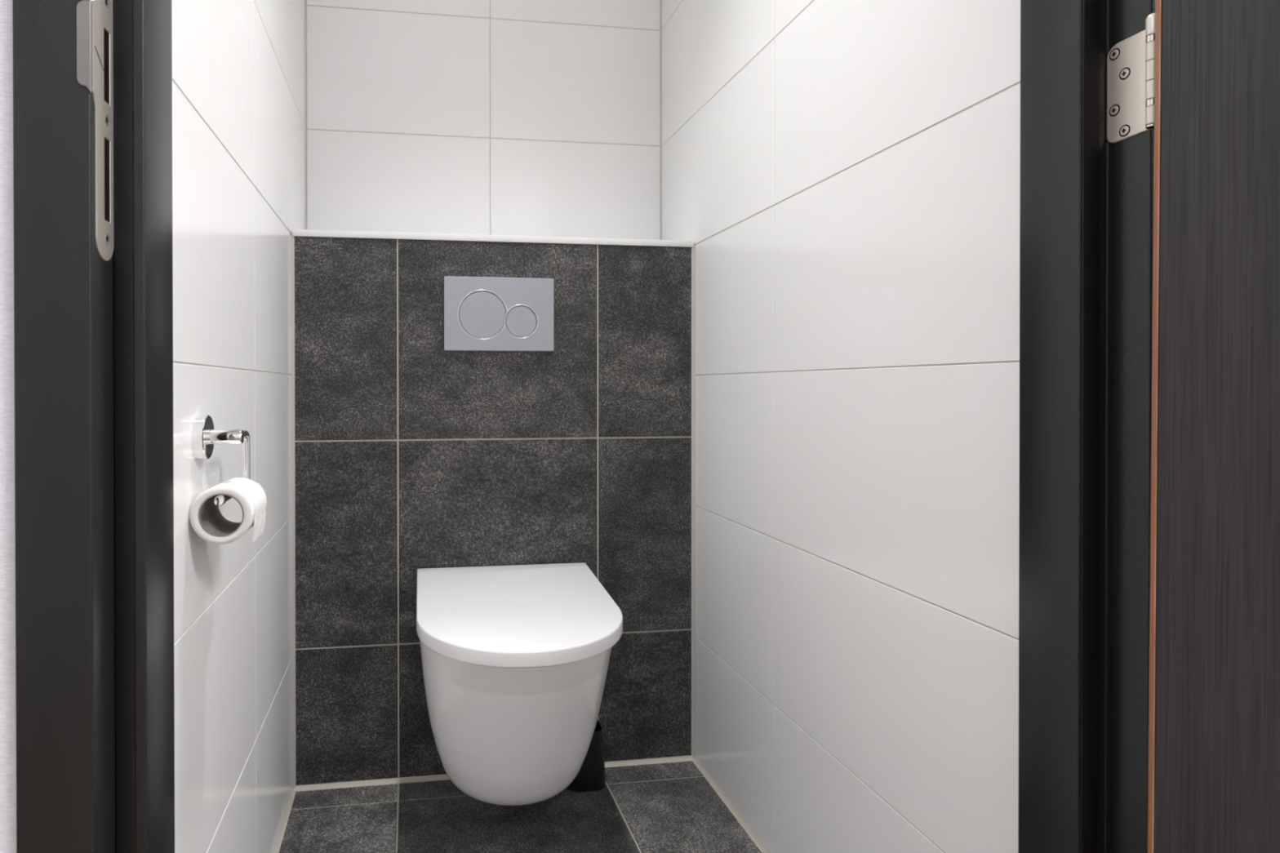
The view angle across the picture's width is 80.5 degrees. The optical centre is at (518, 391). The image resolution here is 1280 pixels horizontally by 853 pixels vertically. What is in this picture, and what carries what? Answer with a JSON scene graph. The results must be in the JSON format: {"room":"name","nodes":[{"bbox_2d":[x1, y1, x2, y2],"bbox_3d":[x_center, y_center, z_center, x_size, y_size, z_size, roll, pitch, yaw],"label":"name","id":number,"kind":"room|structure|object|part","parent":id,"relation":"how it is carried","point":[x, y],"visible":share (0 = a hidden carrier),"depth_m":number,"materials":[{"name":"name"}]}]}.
{"room":"toilet room","nodes":[
{"label":"toilet room","id":0,"kind":"room"},
{"bbox_2d":[0,0,16,852],"bbox_3d":[0.159,-0.443,0.637,3.600,2.600,0.087,0,0,-8],"label":"wall","id":1,"kind":"structure","parent":0,"point":[7,553],"depth_m":0.52,"materials":[{"name":"paint"}]},
{"bbox_2d":[112,0,136,852],"bbox_3d":[-0.297,-0.192,0.560,0.014,2.100,0.004,0,0,-8],"label":"trim","id":2,"kind":"structure","parent":1,"relation":"attached to","point":[122,10],"depth_m":0.56,"materials":[{"name":"black rubber"}]},
{"bbox_2d":[12,0,1155,852],"bbox_3d":[0.116,-0.220,0.636,0.956,2.157,0.109,0,0,-8],"label":"trim","id":3,"kind":"structure","parent":1,"relation":"attached to","point":[64,290],"depth_m":0.60,"materials":[{"name":"black paint"}]},
{"bbox_2d":[75,0,114,261],"bbox_3d":[-0.305,-0.216,0.538,0.010,0.242,0.040,0,0,-8],"label":"strike plate","id":4,"kind":"object","parent":3,"relation":"attached to","point":[94,18],"visible":1,"depth_m":0.54,"materials":[{"name":"silver metal"}]},
{"bbox_3d":[-0.302,-0.216,0.539,0.001,0.242,0.040,0,0,-8],"label":"plate","id":5,"kind":"part","parent":4,"relation":"part of","materials":[{"name":"silver metal"}]},
{"bbox_2d":[1079,0,1100,852],"bbox_3d":[0.522,-0.194,0.680,0.017,2.100,0.004,0,0,-8],"label":"trim","id":6,"kind":"structure","parent":1,"relation":"attached to","point":[1091,9],"depth_m":0.68,"materials":[{"name":"black rubber"}]},
{"bbox_2d":[1106,0,1279,852],"bbox_3d":[0.842,-0.192,0.376,0.866,2.078,0.172,0,0,37],"label":"door","id":7,"kind":"structure","parent":1,"relation":"in","point":[1214,708],"depth_m":0.58,"materials":[{"name":"brown wood"}]},
{"bbox_3d":[0.539,-0.274,0.657,0.010,0.098,0.050,0,0,-8],"label":"door hinge","id":8,"kind":"part","parent":7,"relation":"part of","materials":[{"name":"silver metal"}]},
{"bbox_2d":[171,0,306,852],"bbox_3d":[-0.456,-0.446,1.214,0.050,2.600,1.204,0,0,-8],"label":"wall","id":9,"kind":"structure","parent":0,"point":[238,66],"depth_m":1.07,"materials":[{"name":"white tile"}]},
{"bbox_2d":[191,414,249,506],"bbox_3d":[-0.358,0.078,0.899,0.052,0.101,0.133,0,0,-8],"label":"toilet paper holder","id":10,"kind":"object","parent":9,"relation":"attached to","point":[204,437],"visible":0.86,"depth_m":0.88,"materials":[{"name":"silver metal"}]},
{"bbox_3d":[-0.350,0.054,0.889,0.039,0.018,0.018,0,0,-8],"label":"post","id":11,"kind":"part","parent":10,"relation":"part of","materials":[{"name":"silver metal"}]},
{"bbox_2d":[190,477,266,544],"bbox_3d":[-0.345,0.143,0.889,0.069,0.070,0.088,0,0,-8],"label":"toilet paper roll","id":12,"kind":"object","parent":10,"relation":"hanging from","point":[206,519],"visible":0.98,"depth_m":0.86,"materials":[{"name":"white paper"}]},
{"bbox_3d":[-0.344,0.088,0.904,0.011,0.078,0.127,0,0,-7],"label":"hanger rod","id":13,"kind":"part","parent":10,"relation":"part of","materials":[{"name":"silver metal"}]},
{"bbox_2d":[273,787,296,852],"bbox_3d":[-0.409,0.851,1.112,0.008,0.008,0.975,0,0,-8],"label":"trim","id":14,"kind":"structure","parent":9,"relation":"attached to","point":[278,842],"depth_m":1.47,"materials":[{"name":"beige plastic"}]},
{"bbox_2d":[306,0,660,239],"bbox_3d":[-0.078,-1.048,1.900,0.900,1.404,0.050,0,0,-8],"label":"wall","id":15,"kind":"structure","parent":0,"point":[504,117],"depth_m":1.88,"materials":[{"name":"white tile"}]},
{"bbox_2d":[305,0,307,230],"bbox_3d":[-0.518,-1.047,1.808,0.004,1.404,0.004,0,0,-8],"label":"trim","id":16,"kind":"structure","parent":15,"relation":"attached to","point":[306,206],"depth_m":1.81,"materials":[{"name":"grey plastic"}]},
{"bbox_2d":[660,0,662,239],"bbox_3d":[0.369,-1.049,1.938,0.004,1.404,0.004,0,0,-8],"label":"trim","id":17,"kind":"structure","parent":15,"relation":"attached to","point":[660,0],"depth_m":1.94,"materials":[{"name":"grey plastic"}]},
{"bbox_2d":[294,236,691,785],"bbox_3d":[-0.060,0.259,1.791,0.900,1.184,0.274,0,0,-8],"label":"wall","id":18,"kind":"structure","parent":0,"point":[411,454],"depth_m":1.64,"materials":[{"name":"tile"}]},
{"bbox_2d":[290,235,295,788],"bbox_3d":[-0.481,0.260,1.588,0.006,1.184,0.006,0,0,-8],"label":"trim","id":19,"kind":"structure","parent":18,"relation":"attached to","point":[292,237],"depth_m":1.59,"materials":[{"name":"grey plastic"}]},
{"bbox_2d":[291,229,693,247],"bbox_3d":[-0.041,-0.339,1.654,0.897,0.014,0.009,0,0,-8],"label":"trim","id":20,"kind":"structure","parent":18,"relation":"attached to","point":[295,233],"depth_m":1.65,"materials":[{"name":"white"}]},
{"bbox_2d":[293,755,693,791],"bbox_3d":[-0.038,0.847,1.655,0.900,0.008,0.008,0,0,-8],"label":"trim","id":21,"kind":"structure","parent":18,"relation":"attached to","point":[680,758],"depth_m":1.63,"materials":[{"name":"beige plastic"}]},
{"bbox_2d":[444,276,554,351],"bbox_3d":[-0.043,-0.171,1.647,0.244,0.162,0.012,0,0,-8],"label":"flush plate","id":22,"kind":"object","parent":18,"relation":"attached to","point":[482,313],"visible":1,"depth_m":1.64,"materials":[{"name":"grey plastic"}]},
{"bbox_2d":[416,562,622,805],"bbox_3d":[0.000,0.585,1.389,0.384,0.395,0.551,0,0,-8],"label":"toilet","id":23,"kind":"object","parent":18,"relation":"attached to","point":[515,659],"visible":1,"depth_m":1.24,"materials":[{"name":"white ceramic"}]},
{"bbox_3d":[-0.003,0.599,1.394,0.368,0.367,0.530,0,0,-8],"label":"bowl","id":24,"kind":"part","parent":23,"relation":"part of","materials":[{"name":"white ceramic"}]},
{"bbox_3d":[0.001,0.400,1.385,0.382,0.025,0.541,0,0,-8],"label":"lid","id":25,"kind":"part","parent":23,"relation":"part of","materials":[{"name":"white plastic"}]},
{"bbox_2d":[691,246,695,757],"bbox_3d":[0.402,0.259,1.717,0.008,1.184,0.008,0,0,-8],"label":"trim","id":26,"kind":"structure","parent":18,"relation":"attached to","point":[693,249],"depth_m":1.72,"materials":[{"name":"grey plastic"}]},
{"bbox_2d":[279,760,761,852],"bbox_3d":[0.033,0.879,1.172,0.900,0.050,0.985,0,0,-8],"label":"floor","id":27,"kind":"structure","parent":0,"point":[668,807],"depth_m":1.48,"materials":[{"name":"tile"}]},
{"bbox_2d":[567,720,605,791],"bbox_3d":[0.141,0.789,1.626,0.090,0.123,0.090,0,0,-8],"label":"toilet brush holder","id":28,"kind":"object","parent":27,"relation":"on","point":[591,776],"visible":0.4,"depth_m":1.59,"materials":[{"name":"black plastic"}]},
{"bbox_2d":[662,0,1020,852],"bbox_3d":[0.484,-0.448,1.352,0.050,2.600,1.204,0,0,-8],"label":"wall","id":29,"kind":"structure","parent":0,"point":[842,176],"depth_m":1.11,"materials":[{"name":"white tile"}]},
{"bbox_2d":[692,756,769,852],"bbox_3d":[0.473,0.849,1.242,0.008,0.008,0.975,0,0,-8],"label":"trim","id":30,"kind":"structure","parent":29,"relation":"attached to","point":[754,837],"depth_m":1.51,"materials":[{"name":"beige plastic"}]}
]}

